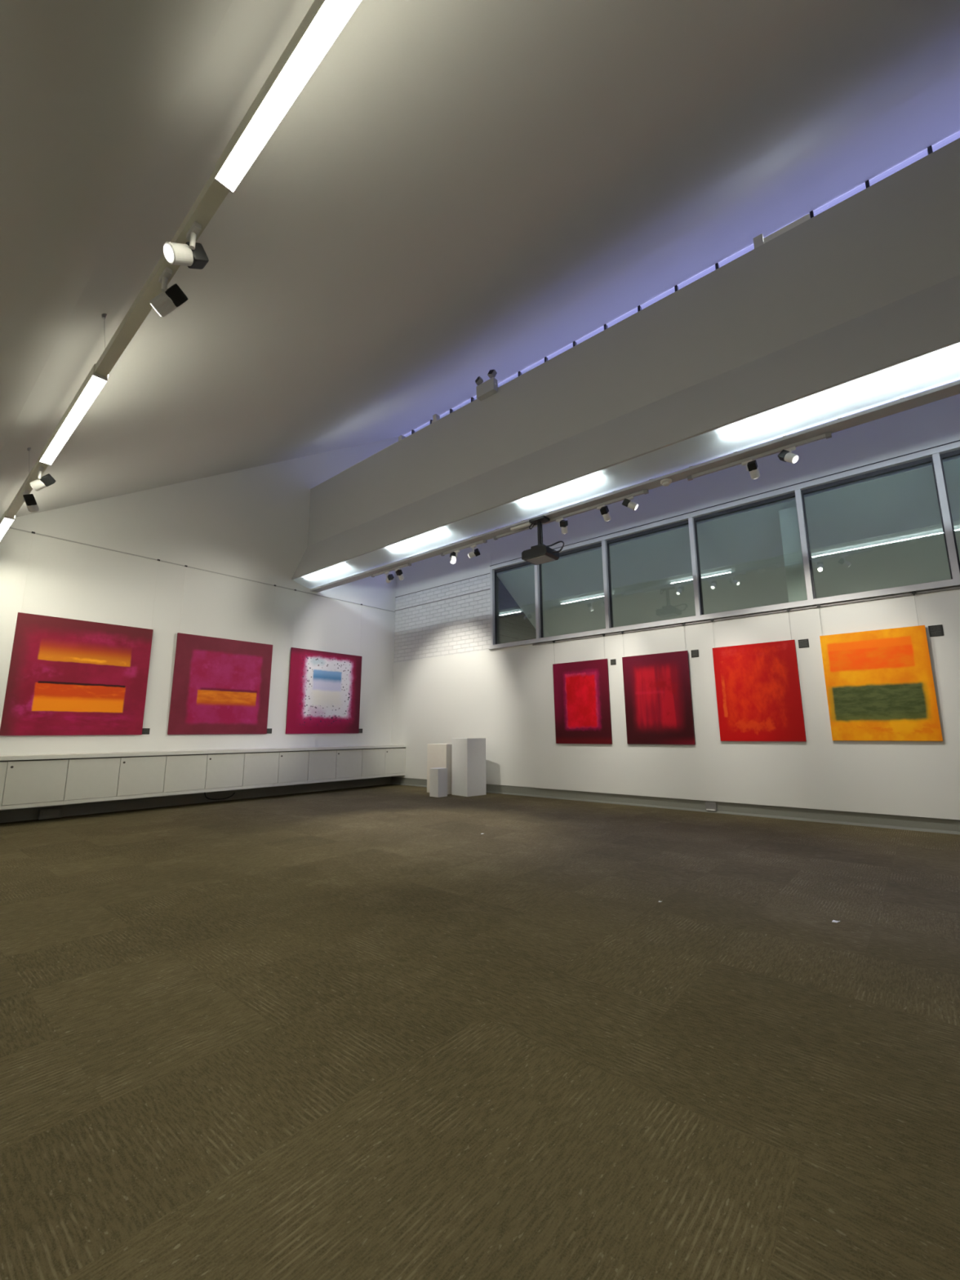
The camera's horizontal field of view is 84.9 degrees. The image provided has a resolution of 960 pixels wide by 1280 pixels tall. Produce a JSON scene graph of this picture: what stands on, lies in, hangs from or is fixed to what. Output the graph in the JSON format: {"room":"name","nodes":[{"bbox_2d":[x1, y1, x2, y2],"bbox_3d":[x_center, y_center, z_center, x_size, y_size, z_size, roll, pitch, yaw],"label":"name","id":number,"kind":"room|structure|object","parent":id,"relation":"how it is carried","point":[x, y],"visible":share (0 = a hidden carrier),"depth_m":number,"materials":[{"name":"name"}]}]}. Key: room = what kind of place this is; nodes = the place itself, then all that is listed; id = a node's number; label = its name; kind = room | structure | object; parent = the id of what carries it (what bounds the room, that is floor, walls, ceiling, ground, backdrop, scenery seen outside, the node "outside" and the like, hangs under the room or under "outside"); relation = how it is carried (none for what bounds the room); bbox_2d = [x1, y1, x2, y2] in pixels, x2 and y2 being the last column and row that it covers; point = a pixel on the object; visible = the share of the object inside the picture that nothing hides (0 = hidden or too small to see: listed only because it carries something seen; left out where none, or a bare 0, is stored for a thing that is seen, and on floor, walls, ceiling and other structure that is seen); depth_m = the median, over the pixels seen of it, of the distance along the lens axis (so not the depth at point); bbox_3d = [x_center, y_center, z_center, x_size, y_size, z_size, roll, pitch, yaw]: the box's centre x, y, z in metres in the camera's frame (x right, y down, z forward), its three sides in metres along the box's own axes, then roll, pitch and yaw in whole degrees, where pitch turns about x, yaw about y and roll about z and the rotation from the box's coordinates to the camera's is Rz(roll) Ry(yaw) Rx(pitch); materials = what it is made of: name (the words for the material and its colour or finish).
{"room":"museum","nodes":[
{"label":"museum","id":0,"kind":"room"},
{"bbox_2d":[0,436,398,810],"bbox_3d":[-5.560,-1.667,9.545,0.200,9.060,10.300,-9,-13,40],"label":"wall","id":1,"kind":"structure","parent":0,"point":[251,523],"depth_m":9.79,"materials":[{"name":"white paint"}]},
{"bbox_2d":[0,758,68,809],"bbox_3d":[-6.513,1.963,7.159,0.503,0.638,1.291,-9,-13,40],"label":"base cabinet","id":2,"kind":"object","parent":1,"relation":"attached to","point":[24,784],"visible":0.98,"depth_m":7.20,"materials":[{"name":"white laminate"}]},
{"bbox_2d":[0,612,153,735],"bbox_3d":[-6.184,0.584,8.184,0.058,1.772,1.765,-9,-13,40],"label":"painting","id":3,"kind":"object","parent":1,"relation":"attached to","point":[67,677],"visible":1,"depth_m":8.08,"materials":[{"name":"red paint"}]},
{"bbox_2d":[62,755,166,804],"bbox_3d":[-5.679,2.128,8.124,0.503,0.638,1.278,-9,-13,40],"label":"base cabinet","id":4,"kind":"object","parent":1,"relation":"attached to","point":[88,780],"visible":0.96,"depth_m":7.92,"materials":[{"name":"white laminate"}]},
{"bbox_2d":[142,728,150,734],"bbox_3d":[-5.585,1.527,8.768,0.004,0.100,0.110,-9,-13,40],"label":"card","id":5,"kind":"object","parent":1,"relation":"attached to","point":[144,731],"visible":1,"depth_m":8.77,"materials":[{"name":"grey paper"}]},
{"bbox_2d":[0,777,391,822],"bbox_3d":[-5.457,2.699,8.697,0.018,0.164,10.280,-9,-13,40],"label":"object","id":6,"kind":"structure","parent":1,"relation":"attached to","point":[27,814],"depth_m":9.03,"materials":[{"name":"grey plastic"}]},
{"bbox_2d":[37,807,62,819],"bbox_3d":[-6.270,2.534,7.655,0.108,0.131,0.260,-9,-13,40],"label":"vent","id":7,"kind":"object","parent":6,"relation":"attached to","point":[51,813],"visible":1,"depth_m":7.62,"materials":[{"name":"grey plastic"}]},
{"bbox_2d":[8,527,395,612],"bbox_3d":[-5.484,-1.368,9.415,0.012,0.015,10.280,-9,-13,40],"label":"rail","id":8,"kind":"object","parent":1,"relation":"attached to","point":[9,527],"visible":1,"depth_m":9.44,"materials":[{"name":"white metal"}]},
{"bbox_2d":[21,531,35,611],"bbox_3d":[-6.747,-0.997,7.818,0.014,1.295,0.040,-9,-13,40],"label":"hanger","id":9,"kind":"object","parent":8,"relation":"hanging from","point":[33,532],"visible":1,"depth_m":7.86,"materials":[{"name":"black metal"}]},
{"bbox_2d":[162,752,244,795],"bbox_3d":[-4.847,2.292,9.088,0.503,0.638,1.285,-9,-13,40],"label":"base cabinet","id":10,"kind":"object","parent":1,"relation":"attached to","point":[184,774],"visible":0.96,"depth_m":8.89,"materials":[{"name":"white laminate"}]},
{"bbox_2d":[204,791,235,799],"bbox_3d":[-4.707,2.803,9.508,0.056,0.171,0.553,-9,-13,40],"label":"cable","id":11,"kind":"object","parent":10,"relation":"hanging from","point":[234,792],"visible":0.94,"depth_m":9.45,"materials":[{"name":"black plastic"}]},
{"bbox_2d":[167,632,272,734],"bbox_3d":[-4.780,0.861,9.809,0.058,1.772,1.775,-9,-13,40],"label":"painting","id":12,"kind":"object","parent":1,"relation":"attached to","point":[220,686],"visible":1,"depth_m":9.72,"materials":[{"name":"red paint"}]},
{"bbox_2d":[266,728,271,733],"bbox_3d":[-4.178,1.805,10.396,0.004,0.100,0.110,-9,-13,40],"label":"card","id":13,"kind":"object","parent":1,"relation":"attached to","point":[268,730],"visible":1,"depth_m":10.40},
{"bbox_2d":[242,750,308,789],"bbox_3d":[-4.009,2.458,10.058,0.503,0.638,1.298,-9,-13,40],"label":"base cabinet","id":14,"kind":"object","parent":1,"relation":"attached to","point":[260,769],"visible":0.96,"depth_m":9.86,"materials":[{"name":"white laminate"}]},
{"bbox_2d":[285,647,361,733],"bbox_3d":[-3.356,1.143,11.458,0.058,1.772,1.790,-9,-13,40],"label":"painting","id":15,"kind":"object","parent":1,"relation":"attached to","point":[324,687],"visible":1,"depth_m":11.38,"materials":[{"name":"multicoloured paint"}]},
{"bbox_2d":[306,748,362,783],"bbox_3d":[-3.166,2.625,11.034,0.503,0.638,1.298,-9,-13,40],"label":"base cabinet","id":16,"kind":"object","parent":1,"relation":"attached to","point":[329,765],"visible":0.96,"depth_m":10.84,"materials":[{"name":"white laminate"}]},
{"bbox_2d":[361,746,405,778],"bbox_3d":[-2.336,2.789,11.995,0.503,0.638,1.258,-9,-13,40],"label":"base cabinet","id":17,"kind":"object","parent":1,"relation":"attached to","point":[378,762],"visible":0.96,"depth_m":11.81,"materials":[{"name":"white laminate"}]},
{"bbox_2d":[371,563,411,577],"bbox_3d":[-1.703,-1.327,10.002,1.120,0.046,0.045,-9,-13,40],"label":"track","id":18,"kind":"object","parent":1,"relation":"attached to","point":[407,564],"visible":1,"depth_m":9.96,"materials":[{"name":"metal"}]},
{"bbox_2d":[384,571,394,582],"bbox_3d":[-1.736,-1.202,10.085,0.206,0.190,0.144,-9,-13,40],"label":"spotlight","id":19,"kind":"object","parent":18,"relation":"hanging from","point":[389,577],"visible":1,"depth_m":10.04,"materials":[{"name":"white metal"}]},
{"bbox_2d":[387,573,394,580],"bbox_3d":[-1.711,-1.203,10.046,0.088,0.088,0.085,-14,-19,-39],"label":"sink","id":20,"kind":"object","parent":19,"relation":"in","point":[390,577],"depth_m":10.02,"materials":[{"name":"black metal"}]},
{"bbox_2d":[395,568,404,580],"bbox_3d":[-1.515,-1.232,9.855,0.172,0.215,0.190,-9,-13,40],"label":"spotlight","id":21,"kind":"object","parent":18,"relation":"hanging from","point":[399,573],"visible":1,"depth_m":9.81,"materials":[{"name":"white metal"}]},
{"bbox_2d":[440,539,487,555],"bbox_3d":[-0.283,-1.545,8.813,1.010,0.046,0.045,-9,-13,40],"label":"track","id":22,"kind":"object","parent":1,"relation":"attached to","point":[444,553],"visible":1,"depth_m":8.78,"materials":[{"name":"metal"}]},
{"bbox_2d":[449,550,459,564],"bbox_3d":[-0.436,-1.405,8.880,0.162,0.225,0.139,-9,-13,40],"label":"spotlight","id":23,"kind":"object","parent":22,"relation":"hanging from","point":[453,555],"visible":1,"depth_m":8.86,"materials":[{"name":"white metal"}]},
{"bbox_2d":[467,544,479,558],"bbox_3d":[-0.095,-1.455,8.705,0.206,0.191,0.156,-9,-13,40],"label":"spotlight","id":24,"kind":"object","parent":22,"relation":"hanging from","point":[476,552],"visible":1,"depth_m":8.66,"materials":[{"name":"white metal"}]},
{"bbox_2d":[473,548,479,556],"bbox_3d":[-0.052,-1.452,8.690,0.085,0.088,0.088,-23,-39,12],"label":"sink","id":25,"kind":"object","parent":24,"relation":"in","point":[476,552],"depth_m":8.66,"materials":[{"name":"black metal"}]},
{"bbox_2d":[493,488,648,540],"bbox_3d":[1.198,-1.772,7.572,2.540,0.046,0.045,-9,-13,40],"label":"track","id":26,"kind":"object","parent":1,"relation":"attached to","point":[644,491],"visible":1,"depth_m":7.38,"materials":[{"name":"metal"}]},
{"bbox_2d":[555,517,568,533],"bbox_3d":[1.201,-1.645,7.589,0.174,0.218,0.181,-9,-13,40],"label":"spotlight","id":27,"kind":"object","parent":26,"relation":"hanging from","point":[563,524],"visible":1,"depth_m":7.55,"materials":[{"name":"white metal"}]},
{"bbox_2d":[560,520,568,527],"bbox_3d":[1.206,-1.678,7.550,0.088,0.085,0.088,14,39,35],"label":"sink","id":28,"kind":"object","parent":27,"relation":"in","point":[563,523],"depth_m":7.52,"materials":[{"name":"black metal"}]},
{"bbox_2d":[596,505,611,521],"bbox_3d":[1.684,-1.725,7.157,0.160,0.216,0.189,-9,-13,40],"label":"spotlight","id":29,"kind":"object","parent":26,"relation":"hanging from","point":[604,510],"visible":1,"depth_m":7.11,"materials":[{"name":"white metal"}]},
{"bbox_2d":[600,506,608,515],"bbox_3d":[1.687,-1.757,7.112,0.088,0.085,0.088,-6,33,39],"label":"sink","id":30,"kind":"object","parent":29,"relation":"in","point":[604,510],"depth_m":7.09,"materials":[{"name":"black metal"}]},
{"bbox_2d":[622,496,638,510],"bbox_3d":[1.958,-1.785,6.850,0.198,0.208,0.142,-9,-13,40],"label":"spotlight","id":31,"kind":"object","parent":26,"relation":"hanging from","point":[627,502],"visible":1,"depth_m":6.82,"materials":[{"name":"white metal"}]},
{"bbox_2d":[622,497,631,506],"bbox_3d":[1.920,-1.796,6.865,0.085,0.088,0.088,33,24,21],"label":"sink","id":32,"kind":"object","parent":31,"relation":"in","point":[627,502],"depth_m":6.83,"materials":[{"name":"black metal"}]},
{"bbox_2d":[660,478,671,486],"bbox_3d":[2.320,-1.954,6.538,0.136,0.059,0.136,-9,-13,40],"label":"smoke detector","id":33,"kind":"object","parent":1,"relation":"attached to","point":[666,482],"visible":1,"depth_m":6.50,"materials":[{"name":"white plastic"}]},
{"bbox_2d":[687,431,831,480],"bbox_3d":[3.116,-2.067,5.965,1.480,0.046,0.045,-9,-13,40],"label":"track","id":34,"kind":"object","parent":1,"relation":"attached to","point":[828,435],"visible":1,"depth_m":5.90,"materials":[{"name":"metal"}]},
{"bbox_2d":[741,459,759,479],"bbox_3d":[3.083,-1.941,5.980,0.162,0.216,0.189,-9,-13,40],"label":"spotlight","id":35,"kind":"object","parent":34,"relation":"hanging from","point":[751,465],"visible":1,"depth_m":5.93,"materials":[{"name":"white metal"}]},
{"bbox_2d":[746,459,757,471],"bbox_3d":[3.083,-1.972,5.937,0.088,0.085,0.088,-10,31,40],"label":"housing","id":36,"kind":"object","parent":35,"relation":"in","point":[752,465],"depth_m":5.91,"materials":[{"name":"black metal"}]},
{"bbox_2d":[777,446,798,463],"bbox_3d":[3.341,-1.995,5.688,0.192,0.213,0.140,-9,-13,40],"label":"spotlight","id":37,"kind":"object","parent":34,"relation":"hanging from","point":[786,455],"visible":1,"depth_m":5.66,"materials":[{"name":"white metal"}]},
{"bbox_2d":[777,449,789,462],"bbox_3d":[3.321,-2.009,5.721,0.088,0.088,0.085,27,18,-37],"label":"housing","id":38,"kind":"object","parent":37,"relation":"in","point":[783,455],"depth_m":5.69,"materials":[{"name":"black metal"}]},
{"bbox_3d":[-7.357,1.796,6.182,0.504,0.638,1.308,-9,-13,40],"label":"upper cabinet","id":39,"kind":"object","parent":1,"relation":"attached to","visible":0},
{"bbox_2d":[0,744,406,760],"bbox_3d":[-4.861,1.948,9.136,0.540,0.055,9.040,-9,-13,40],"label":"countertop","id":40,"kind":"structure","parent":39,"relation":"on","point":[55,756],"depth_m":8.63,"materials":[{"name":"white laminate"}]},
{"bbox_2d":[0,783,959,1279],"bbox_3d":[-0.355,2.058,4.412,13.800,0.120,10.300,-9,-13,40],"label":"floor","id":41,"kind":"structure","parent":0,"point":[366,1033],"depth_m":2.04,"materials":[{"name":"brown carpet"}]},
{"bbox_2d":[429,767,447,797],"bbox_3d":[-0.793,2.729,10.066,0.240,0.525,0.240,-10,-14,43],"label":"plinth","id":42,"kind":"object","parent":41,"relation":"on","point":[438,775],"visible":1,"depth_m":9.98,"materials":[{"name":"white paint"}]},
{"bbox_2d":[426,743,452,794],"bbox_3d":[-0.729,2.620,10.733,0.420,0.970,0.600,9,-14,-44],"label":"plinth","id":43,"kind":"object","parent":41,"relation":"on","point":[438,755],"visible":0.47,"depth_m":10.56,"materials":[{"name":"beige paint"}]},
{"bbox_2d":[451,737,486,796],"bbox_3d":[-0.220,2.490,10.352,0.480,1.088,0.480,8,-13,-40],"label":"plinth","id":44,"kind":"object","parent":41,"relation":"on","point":[468,754],"visible":1,"depth_m":10.18,"materials":[{"name":"white paint"}]},
{"bbox_2d":[0,0,959,519],"bbox_3d":[-0.345,-4.487,5.468,14.000,5.433,10.620,-9,-13,40],"label":"ceiling","id":45,"kind":"structure","parent":0,"point":[456,192],"depth_m":3.94,"materials":[{"name":"paint"}]},
{"bbox_2d":[0,253,180,540],"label":"linear light","id":46,"kind":"object","parent":45,"relation":"hanging from","point":[141,307],"depth_m":3.86,"materials":[{"name":"white metal"}]},
{"bbox_2d":[0,518,13,540],"bbox_3d":[-6.154,-1.374,6.727,1.397,0.011,0.084,-9,-13,40],"label":"diffuser","id":47,"kind":"object","parent":46,"relation":"attached to","point":[5,523],"depth_m":6.47,"materials":[{"name":"white plastic"}]},
{"bbox_2d":[22,489,39,512],"bbox_3d":[-4.833,-1.487,5.624,0.146,0.198,0.204,5,-11,-28],"label":"spotlight","id":48,"kind":"object","parent":46,"relation":"hanging from","point":[29,500],"visible":1,"depth_m":5.59,"materials":[{"name":"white metal"}]},
{"bbox_2d":[22,493,36,506],"bbox_3d":[-4.798,-1.494,5.593,0.088,0.088,0.085,-22,-23,-36],"label":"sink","id":49,"kind":"object","parent":48,"relation":"in","point":[29,500],"depth_m":5.57,"materials":[{"name":"black metal"}]},
{"bbox_2d":[30,466,55,491],"bbox_3d":[-4.303,-1.566,5.173,0.193,0.205,0.164,-5,-11,24],"label":"spotlight","id":50,"kind":"object","parent":46,"relation":"hanging from","point":[47,480],"visible":1,"depth_m":5.13,"materials":[{"name":"white metal"}]},
{"bbox_2d":[40,473,55,486],"bbox_3d":[-4.262,-1.576,5.173,0.085,0.088,0.088,-32,-51,-8],"label":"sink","id":51,"kind":"object","parent":50,"relation":"in","point":[46,480],"depth_m":5.14,"materials":[{"name":"black metal"}]},
{"bbox_2d":[40,375,106,464],"bbox_3d":[-3.446,-1.800,4.401,1.827,0.011,0.084,-9,-13,40],"label":"diffuser","id":52,"kind":"object","parent":46,"relation":"attached to","point":[94,384],"depth_m":4.27,"materials":[{"name":"white plastic"}]},
{"bbox_2d":[150,266,188,317],"bbox_3d":[-1.778,-1.960,3.008,0.187,0.210,0.167,-9,-13,40],"label":"spotlight","id":53,"kind":"object","parent":46,"relation":"hanging from","point":[171,298],"visible":1,"depth_m":2.97,"materials":[{"name":"white metal"}]},
{"bbox_2d":[164,283,188,306],"bbox_3d":[-1.740,-1.976,3.008,0.085,0.088,0.088,-38,-47,-3],"label":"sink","id":54,"kind":"object","parent":53,"relation":"in","point":[175,296],"depth_m":2.97,"materials":[{"name":"black metal"}]},
{"bbox_2d":[170,0,361,244],"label":"linear light","id":55,"kind":"object","parent":45,"relation":"hanging from","point":[313,37],"depth_m":2.16,"materials":[{"name":"white metal"}]},
{"bbox_2d":[163,221,208,269],"bbox_3d":[-1.501,-2.017,2.702,0.160,0.207,0.199,-9,-13,40],"label":"spotlight","id":56,"kind":"object","parent":55,"relation":"hanging from","point":[192,254],"visible":1,"depth_m":2.69,"materials":[{"name":"white metal"}]},
{"bbox_2d":[185,241,208,269],"bbox_3d":[-1.499,-2.019,2.757,0.088,0.088,0.085,-9,20,39],"label":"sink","id":57,"kind":"object","parent":56,"relation":"in","point":[198,259],"depth_m":2.73,"materials":[{"name":"black metal"}]},
{"bbox_2d":[215,0,361,191],"bbox_3d":[-0.494,-2.264,1.864,1.887,0.011,0.084,-9,-13,40],"label":"diffuser","id":58,"kind":"object","parent":55,"relation":"attached to","point":[330,17],"depth_m":2.10,"materials":[{"name":"white plastic"}]},
{"bbox_2d":[497,576,536,644],"bbox_3d":[1.697,1.134,12.857,0.270,4.604,4.400,-9,-13,40],"label":"window","id":59,"kind":"structure","parent":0,"point":[513,624],"depth_m":11.72,"materials":[{"name":"glass"}]},
{"bbox_2d":[291,137,959,579],"bbox_3d":[1.323,-3.123,7.209,13.600,2.185,0.515,-9,-13,40],"label":"beam","id":60,"kind":"structure","parent":0,"point":[869,283],"depth_m":6.18,"materials":[{"name":"paint"}]},
{"bbox_2d":[339,435,405,473],"bbox_3d":[-2.179,-3.686,10.540,1.950,0.119,0.140,-9,-13,40],"label":"uplight","id":61,"kind":"object","parent":60,"relation":"on","point":[401,437],"visible":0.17,"depth_m":9.96,"materials":[{"name":"white metal"}]},
{"bbox_2d":[431,413,439,422],"bbox_3d":[-0.778,-3.917,9.330,0.120,0.160,0.099,-9,-13,40],"label":"bracket","id":62,"kind":"object","parent":60,"relation":"attached to","point":[436,417],"visible":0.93,"depth_m":9.30,"materials":[{"name":"grey metal"}]},
{"bbox_2d":[475,369,497,400],"bbox_3d":[0.099,-4.116,8.449,0.412,0.376,0.134,-9,-13,40],"label":"emergency light","id":63,"kind":"object","parent":60,"relation":"attached to","point":[489,388],"visible":1,"depth_m":8.38,"materials":[{"name":"paint"}]},
{"bbox_2d":[310,380,959,592],"bbox_3d":[1.525,-1.878,7.222,13.600,0.035,0.197,-9,-13,40],"label":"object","id":64,"kind":"structure","parent":60,"relation":"attached to","point":[953,388],"depth_m":6.10,"materials":[{"name":"paint"}]},
{"bbox_2d":[510,522,531,530],"bbox_3d":[0.619,-1.712,7.913,0.360,0.039,0.050,-9,-13,40],"label":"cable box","id":65,"kind":"object","parent":64,"relation":"attached to","point":[522,526],"visible":0.8,"depth_m":7.90,"materials":[{"name":"white plastic"}]},
{"bbox_2d":[521,515,564,564],"bbox_3d":[0.939,-1.470,7.595,0.641,0.628,0.340,-9,-13,40],"label":"projector","id":66,"kind":"object","parent":64,"relation":"hanging from","point":[540,553],"visible":1,"depth_m":7.55,"materials":[{"name":"plastic"}]},
{"bbox_2d":[293,342,959,588],"bbox_3d":[1.322,-1.998,7.002,13.600,0.112,0.458,-9,-13,40],"label":"ceiling light","id":67,"kind":"object","parent":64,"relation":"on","point":[941,366],"visible":1,"depth_m":6.00,"materials":[{"name":"white plastic"}]},
{"bbox_2d":[753,213,810,248],"bbox_3d":[3.386,-4.560,5.882,0.550,0.159,0.140,-9,-13,40],"label":"uplight","id":68,"kind":"object","parent":60,"relation":"on","point":[759,240],"visible":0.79,"depth_m":5.84,"materials":[{"name":"white metal"}]},
{"bbox_2d":[394,394,959,662],"bbox_3d":[3.104,0.016,8.760,14.000,5.370,0.212,-9,-13,40],"label":"wall","id":69,"kind":"structure","parent":0,"point":[937,423],"depth_m":9.51,"materials":[{"name":"white paint"}]},
{"bbox_2d":[395,573,489,597],"bbox_3d":[-0.963,-1.264,12.356,3.120,0.015,0.016,-9,-13,40],"label":"trim","id":70,"kind":"structure","parent":69,"relation":"attached to","point":[487,573],"depth_m":12.23,"materials":[{"name":"white metal"}]},
{"bbox_2d":[391,644,536,787],"bbox_3d":[-0.538,1.679,11.477,4.200,2.750,0.030,-9,-13,40],"label":"wall panel","id":71,"kind":"object","parent":69,"relation":"attached to","point":[488,694],"visible":0.93,"depth_m":11.18,"materials":[{"name":"white paint"}]},
{"bbox_2d":[488,553,491,566],"bbox_3d":[0.217,-1.737,11.421,0.050,0.280,0.012,-9,-13,40],"label":"trim","id":72,"kind":"structure","parent":69,"relation":"attached to","point":[490,559],"depth_m":11.41,"materials":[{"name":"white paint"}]},
{"bbox_2d":[391,777,959,835],"bbox_3d":[3.043,2.564,8.220,13.600,0.164,0.050,-9,-13,40],"label":"baseboard","id":73,"kind":"structure","parent":69,"relation":"attached to","point":[860,819],"depth_m":7.54,"materials":[{"name":"grey plastic"}]},
{"bbox_2d":[394,440,959,649],"bbox_3d":[3.037,-1.109,8.886,13.600,1.874,0.200,-9,-13,40],"label":"window","id":74,"kind":"structure","parent":69,"relation":"in","point":[935,455],"depth_m":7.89,"materials":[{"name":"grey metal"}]},
{"bbox_2d":[816,604,822,631],"bbox_3d":[4.681,-0.253,7.211,0.044,0.486,0.016,-9,-13,40],"label":"hanger","id":75,"kind":"object","parent":74,"relation":"hanging from","point":[817,605],"visible":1,"depth_m":7.24,"materials":[{"name":"black metal"}]},
{"bbox_2d":[911,591,919,625],"bbox_3d":[5.458,-0.372,6.561,0.044,0.486,0.016,-9,-13,40],"label":"hanger","id":76,"kind":"object","parent":74,"relation":"hanging from","point":[913,593],"visible":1,"depth_m":6.59,"materials":[{"name":"black metal"}]},
{"bbox_2d":[399,145,959,563],"bbox_3d":[3.042,-4.448,9.504,13.600,3.680,0.080,-9,-13,40],"label":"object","id":77,"kind":"structure","parent":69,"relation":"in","point":[930,148],"depth_m":11.00,"materials":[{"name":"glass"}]},
{"bbox_2d":[705,801,716,811],"bbox_3d":[3.457,2.495,7.853,0.155,0.132,0.044,-9,-13,40],"label":"power outlet","id":78,"kind":"object","parent":69,"relation":"attached to","point":[709,806],"visible":1,"depth_m":7.84,"materials":[{"name":"grey plastic"}]},
{"bbox_2d":[533,588,959,820],"bbox_3d":[4.637,0.889,7.129,9.390,2.735,0.050,-9,-13,40],"label":"wall panel","id":79,"kind":"object","parent":69,"relation":"attached to","point":[918,779],"visible":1,"depth_m":7.41,"materials":[{"name":"white paint"}]},
{"bbox_2d":[552,658,612,743],"bbox_3d":[1.823,1.119,9.447,1.115,1.470,0.058,-9,-13,40],"label":"painting","id":80,"kind":"object","parent":79,"relation":"attached to","point":[582,706],"visible":1,"depth_m":9.41,"materials":[{"name":"red paint"}]},
{"bbox_2d":[610,658,616,665],"bbox_3d":[2.329,0.387,9.171,0.100,0.100,0.004,-9,-13,40],"label":"card","id":81,"kind":"object","parent":79,"relation":"attached to","point":[613,662],"visible":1,"depth_m":9.17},
{"bbox_2d":[622,650,695,744],"bbox_3d":[2.885,0.955,8.558,1.105,1.463,0.058,-9,-13,40],"label":"painting","id":82,"kind":"object","parent":79,"relation":"attached to","point":[658,701],"visible":1,"depth_m":8.52,"materials":[{"name":"red paint"}]},
{"bbox_2d":[690,649,698,657],"bbox_3d":[3.393,0.215,8.281,0.115,0.118,0.004,-9,-13,40],"label":"card","id":83,"kind":"object","parent":79,"relation":"attached to","point":[695,653],"visible":1,"depth_m":8.28,"materials":[{"name":"grey paper"}]},
{"bbox_2d":[712,640,806,741],"bbox_3d":[4.015,0.754,7.615,1.105,1.404,0.058,-9,-13,40],"label":"painting","id":84,"kind":"object","parent":79,"relation":"attached to","point":[758,690],"visible":1,"depth_m":7.58,"materials":[{"name":"paint"}]},
{"bbox_2d":[798,639,808,648],"bbox_3d":[4.524,0.050,7.332,0.125,0.120,0.004,-9,-13,40],"label":"card","id":85,"kind":"object","parent":79,"relation":"attached to","point":[802,643],"visible":1,"depth_m":7.33,"materials":[{"name":"grey paper"}]},
{"bbox_2d":[819,625,942,741],"bbox_3d":[5.087,0.576,6.720,1.105,1.405,0.058,-9,-13,40],"label":"painting","id":86,"kind":"object","parent":79,"relation":"attached to","point":[879,684],"visible":1,"depth_m":6.67,"materials":[{"name":"yellow paint"}]},
{"bbox_2d":[928,624,943,636],"bbox_3d":[5.595,-0.113,6.435,0.132,0.138,0.004,-9,-13,40],"label":"card","id":87,"kind":"object","parent":79,"relation":"attached to","point":[934,630],"visible":1,"depth_m":6.43,"materials":[{"name":"grey paper"}]},
{"bbox_2d":[786,608,791,639],"bbox_3d":[4.400,-0.203,7.446,0.044,0.500,0.016,-9,-13,40],"label":"hanger","id":88,"kind":"object","parent":69,"relation":"attached to","point":[787,609],"visible":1,"depth_m":7.47,"materials":[{"name":"black metal"}]},
{"bbox_3d":[5.918,2.838,9.054,11.150,0.120,4.600,-9,-13,40],"label":"floor","id":89,"kind":"structure","parent":0,"visible":0},
{"bbox_2d":[778,506,807,602],"bbox_3d":[4.704,0.237,7.588,0.240,4.509,0.120,-9,-13,40],"label":"post","id":90,"kind":"object","parent":89,"relation":"on","point":[791,542],"visible":0.29,"depth_m":7.81,"materials":[{"name":"white paint"}]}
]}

